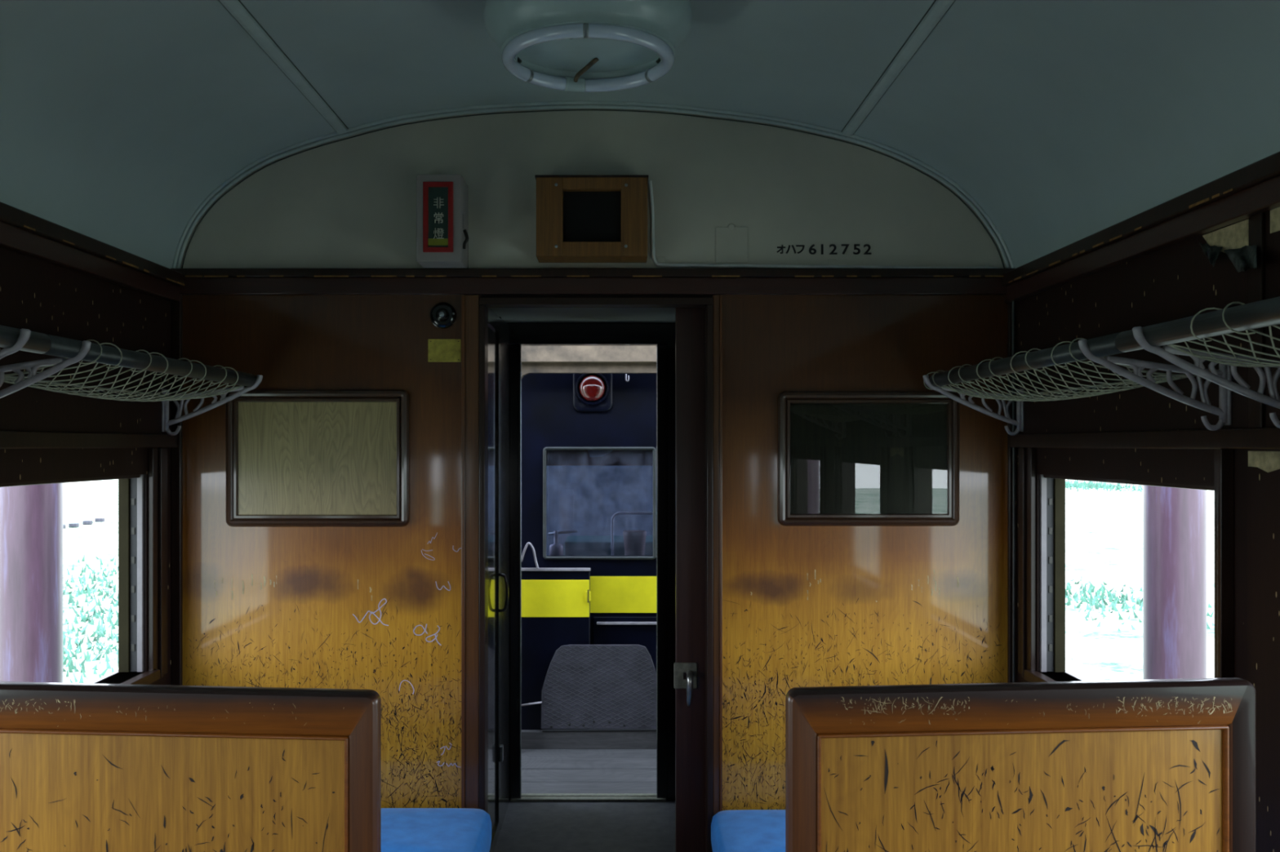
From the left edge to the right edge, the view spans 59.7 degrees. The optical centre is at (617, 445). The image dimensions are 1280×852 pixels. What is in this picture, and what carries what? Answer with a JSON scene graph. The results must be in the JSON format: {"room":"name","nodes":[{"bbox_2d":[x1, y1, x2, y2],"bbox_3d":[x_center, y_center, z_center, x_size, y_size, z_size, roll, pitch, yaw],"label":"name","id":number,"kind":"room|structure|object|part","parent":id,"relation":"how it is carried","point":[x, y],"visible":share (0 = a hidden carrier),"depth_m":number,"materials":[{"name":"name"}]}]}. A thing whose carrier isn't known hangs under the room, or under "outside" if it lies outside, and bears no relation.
{"room":"train carriage","nodes":[
{"label":"train carriage","id":0,"kind":"room"},
{"bbox_2d":[0,201,184,685],"bbox_3d":[-1.389,0.477,-0.567,0.118,2.046,8.066,0,0,0],"label":"wall","id":1,"kind":"structure","parent":0,"point":[56,280],"depth_m":2.86,"materials":[{"name":"brown wood"}]},
{"bbox_2d":[0,324,51,359],"bbox_3d":[-1.222,-0.126,1.540,0.302,0.194,1.221,0,0,0],"label":"luggage rack","id":2,"kind":"object","parent":1,"relation":"attached to","point":[13,340],"visible":1,"depth_m":2.03,"materials":[{"name":"silver metal"}]},
{"bbox_2d":[0,448,167,684],"bbox_3d":[-1.405,0.349,2.795,0.125,0.682,1.160,0,0,0],"label":"window","id":3,"kind":"structure","parent":1,"relation":"in","point":[131,487],"depth_m":3.24,"materials":[{"name":"brown wood"}]},
{"bbox_3d":[-1.399,0.051,2.760,0.028,0.087,0.956,0,0,0],"label":"sash rail","id":4,"kind":"part","parent":3,"relation":"part of","materials":[{"name":"brown wood"}]},
{"bbox_3d":[-1.405,0.675,2.760,0.125,0.030,1.040,0,0,0],"label":"sill","id":5,"kind":"part","parent":3,"relation":"part of","materials":[{"name":"brown wood"}]},
{"bbox_3d":[-1.362,-0.012,-0.585,0.022,0.040,8.030,0,0,0],"label":"window head rail","id":6,"kind":"part","parent":1,"relation":"part of","materials":[{"name":"brown wood"}]},
{"bbox_3d":[-1.352,-0.508,-0.575,0.042,0.038,8.050,0,0,0],"label":"cornice moulding","id":7,"kind":"part","parent":1,"relation":"part of","materials":[{"name":"brown wood"}]},
{"bbox_2d":[0,333,262,435],"bbox_3d":[-1.222,-0.126,2.768,0.302,0.194,1.226,0,0,0],"label":"luggage rack","id":8,"kind":"object","parent":1,"relation":"attached to","point":[71,351],"visible":1,"depth_m":2.65,"materials":[{"name":"silver metal"}]},
{"bbox_2d":[493,800,675,851],"bbox_3d":[-0.075,1.540,4.100,2.550,0.080,1.200,0,0,0],"label":"floor","id":9,"kind":"structure","parent":0,"point":[526,827],"depth_m":4.37,"materials":[{"name":"grey"}]},
{"bbox_2d":[498,316,675,830],"bbox_3d":[-0.075,0.490,4.130,2.550,2.020,1.260,0,0,0],"label":"door frame","id":10,"kind":"structure","parent":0,"point":[514,335],"depth_m":4.70,"materials":[{"name":"black paint"}]},
{"bbox_2d":[488,307,508,851],"bbox_3d":[-0.453,0.500,4.029,0.069,1.980,0.618,0,0,0],"label":"door","id":11,"kind":"structure","parent":10,"relation":"in","point":[495,750],"depth_m":4.18,"materials":[{"name":"black paint"}]},
{"bbox_3d":[-0.466,0.505,4.030,0.012,1.870,0.460,0,0,0],"label":"pane","id":12,"kind":"part","parent":11,"relation":"part of","materials":[{"name":"clear glass"}]},
{"bbox_3d":[-0.435,0.570,4.300,0.035,0.152,0.012,0,0,0],"label":"pull handle","id":13,"kind":"part","parent":11,"relation":"part of","materials":[{"name":"black paint"}]},
{"bbox_2d":[510,793,666,802],"bbox_3d":[-0.120,1.494,4.720,0.655,0.012,0.080,0,0,0],"label":"trim","id":14,"kind":"structure","parent":10,"relation":"attached to","point":[525,797],"depth_m":4.70,"materials":[{"name":"metal"}]},
{"bbox_2d":[170,108,1014,810],"bbox_3d":[-0.073,0.221,3.457,2.599,2.559,0.085,0,0,0],"label":"wall","id":15,"kind":"structure","parent":0,"point":[306,274],"depth_m":3.45,"materials":[{"name":"beige paint"}]},
{"bbox_3d":[-1.359,0.518,3.440,0.029,1.965,0.020,0,0,0],"label":"corner post","id":16,"kind":"part","parent":15,"relation":"part of","materials":[{"name":"brown wood"}]},
{"bbox_2d":[225,390,408,527],"bbox_3d":[-0.926,0.041,3.438,0.564,0.422,0.024,0,0,0],"label":"framed board","id":17,"kind":"object","parent":15,"relation":"attached to","point":[294,458],"visible":0.88,"depth_m":3.44,"materials":[{"name":"brown wood"}]},
{"bbox_3d":[-0.897,0.480,3.475,0.953,2.040,0.050,0,0,0],"label":"wall panel","id":18,"kind":"part","parent":15,"relation":"part of","materials":[{"name":"brown wood"}]},
{"bbox_2d":[416,173,468,268],"bbox_3d":[-0.519,-0.673,3.373,0.152,0.259,0.155,0,0,0],"label":"box","id":19,"kind":"object","parent":15,"relation":"attached to","point":[442,199],"visible":1,"depth_m":3.30,"materials":[{"name":"grey paint"}]},
{"bbox_3d":[-0.529,-0.675,3.297,0.089,0.209,0.005,0,0,0],"label":"sign frame","id":20,"kind":"part","parent":19,"relation":"part of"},
{"bbox_2d":[430,302,456,328],"bbox_3d":[-0.538,-0.401,3.430,0.082,0.082,0.040,0,0,0],"label":"switch","id":21,"kind":"object","parent":15,"relation":"attached to","point":[442,314],"visible":1,"depth_m":3.43,"materials":[{"name":"black paint"}]},
{"bbox_2d":[427,339,461,362],"bbox_3d":[-0.534,-0.292,3.448,0.101,0.071,0.004,0,0,0],"label":"plate","id":22,"kind":"object","parent":15,"relation":"attached to","point":[438,350],"visible":1,"depth_m":3.45,"materials":[{"name":"yellow paint"}]},
{"bbox_2d":[461,294,722,851],"bbox_3d":[-0.078,0.519,3.462,0.802,1.962,0.085,0,0,0],"label":"trim","id":23,"kind":"structure","parent":15,"relation":"attached to","point":[474,308],"depth_m":3.43,"materials":[{"name":"brown wood"}]},
{"bbox_2d":[534,174,648,262],"bbox_3d":[-0.076,-0.685,3.386,0.339,0.242,0.128,0,0,0],"label":"speaker","id":24,"kind":"object","parent":15,"relation":"attached to","point":[580,218],"visible":1,"depth_m":3.33,"materials":[{"name":"brown wood"}]},
{"bbox_3d":[-0.076,-0.802,3.386,0.339,0.007,0.128,0,0,0],"label":"lid","id":25,"kind":"part","parent":24,"relation":"part of","materials":[{"name":"brown wood"}]},
{"bbox_3d":[-0.073,-0.529,3.433,2.599,0.026,0.034,0,0,0],"label":"moulding","id":26,"kind":"part","parent":15,"relation":"part of","materials":[{"name":"brown wood"}]},
{"bbox_2d":[171,100,1014,268],"bbox_3d":[-0.073,-0.792,3.438,2.608,0.544,0.026,0,0,0],"label":"trim","id":27,"kind":"structure","parent":15,"relation":"attached to","point":[214,195],"depth_m":3.44,"materials":[{"name":"paint"}]},
{"bbox_3d":[-0.073,-0.490,3.439,2.599,0.052,0.022,0,0,0],"label":"rail","id":28,"kind":"part","parent":15,"relation":"part of","materials":[{"name":"brown wood"}]},
{"bbox_3d":[-0.062,-0.487,3.475,0.716,0.106,0.050,0,0,0],"label":"lintel panel","id":29,"kind":"part","parent":15,"relation":"part of","materials":[{"name":"brown wood"}]},
{"bbox_2d":[673,307,705,851],"bbox_3d":[0.543,0.521,3.518,0.726,1.949,0.088,0,0,0],"label":"door","id":30,"kind":"structure","parent":15,"relation":"in","point":[689,666],"depth_m":3.53,"materials":[{"name":"red wood"}]},
{"bbox_3d":[0.216,0.731,3.528,0.073,0.082,0.005,0,0,0],"label":"lock plate","id":31,"kind":"part","parent":30,"relation":"part of","materials":[{"name":"metal"}]},
{"bbox_3d":[0.227,0.765,3.501,0.021,0.107,0.056,0,0,0],"label":"handle","id":32,"kind":"part","parent":30,"relation":"part of","materials":[{"name":"silver metal"}]},
{"bbox_2d":[715,222,748,262],"bbox_3d":[0.355,-0.625,3.448,0.101,0.123,0.004,0,0,0],"label":"plate","id":33,"kind":"object","parent":15,"relation":"attached to","point":[731,242],"visible":1,"depth_m":3.45,"materials":[{"name":"beige paint"}]},
{"bbox_2d":[648,180,1016,682],"bbox_3d":[0.658,0.199,3.424,1.126,2.032,0.052,0,0,0],"label":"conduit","id":34,"kind":"object","parent":15,"relation":"attached to","point":[660,262],"visible":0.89,"depth_m":3.44,"materials":[{"name":"metal"}]},
{"bbox_3d":[0.761,0.480,3.475,0.931,2.040,0.050,0,0,0],"label":"wall panel","id":35,"kind":"part","parent":15,"relation":"part of","materials":[{"name":"brown wood"}]},
{"bbox_2d":[777,391,959,526],"bbox_3d":[0.777,0.043,3.438,0.559,0.415,0.024,0,0,0],"label":"window","id":36,"kind":"structure","parent":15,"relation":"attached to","point":[846,459],"depth_m":3.44,"materials":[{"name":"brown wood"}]},
{"bbox_3d":[1.217,0.518,3.440,0.019,1.965,0.020,0,0,0],"label":"corner post","id":37,"kind":"part","parent":15,"relation":"part of","materials":[{"name":"brown wood"}]},
{"bbox_2d":[521,749,667,800],"bbox_3d":[-0.075,1.560,5.135,1.350,0.120,0.730,0,0,0],"label":"deck","id":38,"kind":"object","parent":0,"point":[543,771],"visible":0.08,"depth_m":5.13,"materials":[{"name":"grey wood"}]},
{"bbox_2d":[521,729,656,749],"bbox_3d":[-0.075,1.467,5.540,1.450,0.106,0.080,0,0,0],"label":"beam","id":39,"kind":"structure","parent":38,"relation":"attached to","point":[531,739],"depth_m":5.50,"materials":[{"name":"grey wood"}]},
{"bbox_2d":[541,644,656,732],"bbox_3d":[-0.086,1.201,5.503,0.579,0.429,0.018,0,0,0],"label":"footplate","id":40,"kind":"object","parent":39,"relation":"on","point":[588,687],"visible":0.93,"depth_m":5.50,"materials":[{"name":"black paint"}]},
{"bbox_2d":[521,346,656,378],"bbox_3d":[-0.069,0.454,5.420,0.998,2.083,0.100,0,0,0],"label":"roof","id":41,"kind":"object","parent":38,"relation":"on","point":[535,359],"visible":0.06,"depth_m":5.37,"materials":[{"name":"beige paint"}]},
{"bbox_3d":[-0.069,0.461,5.445,0.998,2.070,0.050,0,0,0],"label":"portal frame","id":42,"kind":"part","parent":41,"relation":"part of","materials":[{"name":"beige paint"}]},
{"bbox_2d":[0,0,1279,322],"bbox_3d":[-0.073,-0.822,0.075,2.735,0.613,9.350,0,0,0],"label":"ceiling","id":43,"kind":"structure","parent":0,"point":[1066,122],"depth_m":2.72,"materials":[{"name":"paint"}]},
{"bbox_2d":[218,0,348,133],"bbox_3d":[-0.844,-0.967,-0.554,0.038,0.015,7.992,0,0,0],"label":"trim","id":44,"kind":"structure","parent":43,"relation":"attached to","point":[236,8],"depth_m":2.79,"materials":[{"name":"paint"}]},
{"bbox_2d":[484,0,692,92],"bbox_3d":[-0.067,-0.972,2.580,0.480,0.194,0.480,0,0,0],"label":"ceiling lamp","id":45,"kind":"object","parent":43,"relation":"attached to","point":[571,46],"visible":1,"depth_m":2.50,"materials":[{"name":"white metal"}]},
{"bbox_2d":[563,76,585,92],"bbox_3d":[-0.105,-0.892,2.759,0.056,0.034,0.036,0,0,-12],"label":"socket","id":46,"kind":"object","parent":45,"relation":"attached to","point":[571,84],"depth_m":2.75,"materials":[{"name":"white plastic"}]},
{"bbox_2d":[841,0,955,137],"bbox_3d":[0.707,-0.958,-0.554,0.038,0.015,7.992,0,0,0],"label":"trim","id":47,"kind":"structure","parent":43,"relation":"attached to","point":[938,9],"depth_m":2.77,"materials":[{"name":"paint"}]},
{"bbox_2d":[1002,151,1279,851],"bbox_3d":[1.234,0.477,-0.575,0.134,2.046,8.050,0,0,0],"label":"wall","id":48,"kind":"structure","parent":0,"point":[1215,243],"depth_m":2.41,"materials":[{"name":"brown wood"}]},
{"bbox_2d":[923,332,1231,435],"bbox_3d":[1.075,-0.126,2.766,0.302,0.194,1.292,0,0,0],"label":"luggage rack","id":49,"kind":"object","parent":48,"relation":"attached to","point":[1098,349],"visible":0.99,"depth_m":2.48,"materials":[{"name":"silver metal"}]},
{"bbox_2d":[1017,448,1233,682],"bbox_3d":[1.258,0.349,2.795,0.125,0.682,1.160,0,0,0],"label":"window","id":50,"kind":"structure","parent":48,"relation":"in","point":[1052,487],"depth_m":3.24,"materials":[{"name":"brown wood"}]},
{"bbox_3d":[1.258,0.675,2.760,0.125,0.030,1.040,0,0,0],"label":"sill","id":51,"kind":"part","parent":50,"relation":"part of","materials":[{"name":"brown wood"}]},
{"bbox_3d":[1.252,0.051,2.760,0.028,0.087,0.956,0,0,0],"label":"sash rail","id":52,"kind":"part","parent":50,"relation":"part of","materials":[{"name":"brown wood"}]},
{"bbox_3d":[1.205,-0.508,-0.575,0.042,0.038,8.050,0,0,0],"label":"cornice moulding","id":53,"kind":"part","parent":48,"relation":"part of","materials":[{"name":"brown wood"}]},
{"bbox_3d":[1.215,-0.012,-0.585,0.022,0.040,8.030,0,0,0],"label":"window head rail","id":54,"kind":"part","parent":48,"relation":"part of","materials":[{"name":"brown wood"}]},
{"bbox_2d":[1115,296,1279,428],"bbox_3d":[1.075,-0.126,1.502,0.302,0.194,1.226,0,0,0],"label":"luggage rack","id":55,"kind":"object","parent":48,"relation":"attached to","point":[1265,313],"visible":1,"depth_m":1.93,"materials":[{"name":"silver metal"}]},
{"bbox_3d":[-0.073,1.540,-0.550,2.739,0.080,8.100,0,0,0],"label":"floor","id":56,"kind":"structure","parent":0,"visible":0},
{"bbox_2d":[0,681,381,851],"bbox_3d":[-0.866,0.930,1.917,0.995,1.140,0.421,0,0,0],"label":"seat","id":57,"kind":"object","parent":56,"relation":"on","point":[85,767],"visible":1,"depth_m":1.72,"materials":[{"name":"brown wood"}]},
{"bbox_3d":[-0.866,0.922,1.729,0.905,0.995,0.028,0,0,0],"label":"backrest panel","id":58,"kind":"part","parent":57,"relation":"part of","materials":[{"name":"brown wood"}]},
{"bbox_3d":[-0.866,0.914,1.712,0.907,0.972,0.013,0,0,0],"label":"moulding","id":59,"kind":"part","parent":57,"relation":"part of","materials":[{"name":"brown wood"}]},
{"bbox_2d":[381,808,491,851],"bbox_3d":[-0.874,1.297,3.203,0.986,0.404,0.446,0,0,0],"label":"seat cushion","id":60,"kind":"object","parent":56,"relation":"on","point":[402,829],"visible":0.4,"depth_m":3.20,"materials":[{"name":"blue fabric"}]},
{"bbox_2d":[711,809,785,851],"bbox_3d":[0.752,1.300,3.203,0.936,0.399,0.446,0,0,0],"label":"seat cushion","id":61,"kind":"object","parent":56,"relation":"on","point":[746,830],"visible":0.34,"depth_m":3.21,"materials":[{"name":"blue fabric"}]},
{"bbox_2d":[785,677,1255,851],"bbox_3d":[0.623,0.931,1.917,0.720,1.137,0.421,0,0,0],"label":"seat","id":62,"kind":"object","parent":56,"relation":"on","point":[1158,765],"visible":1,"depth_m":1.72,"materials":[{"name":"brown wood"}]},
{"bbox_3d":[0.623,0.924,1.729,0.630,0.993,0.028,0,0,0],"label":"backrest panel","id":63,"kind":"part","parent":62,"relation":"part of","materials":[{"name":"brown wood"}]},
{"bbox_3d":[0.623,0.915,1.712,0.632,0.970,0.013,0,0,0],"label":"moulding","id":64,"kind":"part","parent":62,"relation":"part of","materials":[{"name":"brown wood"}]},
{"label":"outside","id":65,"kind":"structure","parent":0,"visible":0},
{"bbox_2d":[62,479,1214,683],"bbox_3d":[0.000,2.700,15.000,140.000,0.200,150.000,0,0,0],"label":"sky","id":66,"kind":"structure","parent":65,"point":[1104,529],"depth_m":23.64,"materials":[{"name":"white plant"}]},
{"bbox_2d":[0,483,62,683],"bbox_3d":[-2.895,0.150,5.500,0.435,4.900,0.435,0,0,0],"label":"pillar","id":67,"kind":"structure","parent":66,"relation":"on","point":[31,517],"depth_m":5.38,"materials":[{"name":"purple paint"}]},
{"bbox_2d":[68,523,79,527],"bbox_3d":[-17.165,2.535,35.220,0.260,0.130,0.200,0,0,0],"label":"block","id":68,"kind":"object","parent":66,"relation":"on","point":[70,525],"visible":1,"depth_m":35.12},
{"bbox_2d":[82,520,93,524],"bbox_3d":[-17.292,2.535,36.400,0.260,0.130,0.200,0,0,0],"label":"block","id":69,"kind":"object","parent":66,"relation":"on","point":[84,522],"visible":1,"depth_m":36.31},
{"bbox_2d":[94,518,104,522],"bbox_3d":[-17.479,2.535,37.661,0.260,0.130,0.200,0,0,0],"label":"block","id":70,"kind":"object","parent":66,"relation":"on","point":[96,520],"visible":1,"depth_m":37.57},
{"bbox_2d":[521,373,656,729],"bbox_3d":[-0.075,0.650,6.532,2.550,3.500,2.135,0,0,0],"label":"train car","id":71,"kind":"object","parent":66,"relation":"on","point":[588,440],"visible":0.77,"depth_m":5.62,"materials":[{"name":"blue paint"}]},
{"bbox_3d":[-0.422,1.271,5.470,0.106,0.025,0.010,0,0,0],"label":"hand rail","id":72,"kind":"part","parent":71,"relation":"part of","materials":[{"name":"silver metal"}]},
{"bbox_3d":[-0.462,0.617,5.524,0.660,0.015,0.012,0,0,0],"label":"locker lid","id":73,"kind":"part","parent":71,"relation":"part of","materials":[{"name":"silver metal"}]},
{"bbox_3d":[-0.279,0.452,5.750,0.151,0.030,0.014,0,0,0],"label":"brake lever","id":74,"kind":"part","parent":71,"relation":"part of","materials":[{"name":"metal"}]},
{"bbox_2d":[573,373,612,411],"bbox_3d":[-0.123,-0.278,5.575,0.199,0.219,0.090,0,0,0],"label":"lamp","id":75,"kind":"object","parent":71,"relation":"attached to","point":[592,392],"depth_m":5.57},
{"bbox_2d":[546,449,653,466],"bbox_3d":[-0.088,0.064,5.652,0.546,0.081,0.005,0,0,0],"label":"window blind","id":76,"kind":"object","parent":71,"relation":"hanging from","point":[553,457],"depth_m":5.65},
{"bbox_3d":[0.305,1.133,5.615,0.847,0.533,0.010,0,0,0],"label":"door","id":77,"kind":"part","parent":71,"relation":"part of","materials":[{"name":"blue metal"}]},
{"bbox_2d":[625,373,629,382],"bbox_3d":[0.052,-0.338,5.604,0.020,0.040,0.019,0,0,0],"label":"lamp","id":78,"kind":"object","parent":71,"relation":"attached to","point":[627,375],"depth_m":5.60,"materials":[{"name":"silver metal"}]},
{"bbox_3d":[0.104,0.475,5.850,0.272,0.250,0.016,0,0,0],"label":"grab rail","id":79,"kind":"part","parent":71,"relation":"part of","materials":[{"name":"silver metal"}]},
{"bbox_2d":[62,480,1214,683],"bbox_3d":[10.068,2.421,43.579,46.681,0.359,80.467,0,0,0],"label":"plants","id":80,"kind":"object","parent":66,"relation":"on","point":[101,632],"visible":0.38,"depth_m":17.78,"materials":[{"name":"green plant"}]},
{"bbox_2d":[1142,485,1206,679],"bbox_3d":[2.685,0.150,5.370,0.414,4.900,0.414,0,0,0],"label":"pillar","id":81,"kind":"structure","parent":66,"relation":"on","point":[1175,519],"depth_m":5.26,"materials":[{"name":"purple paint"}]}
]}

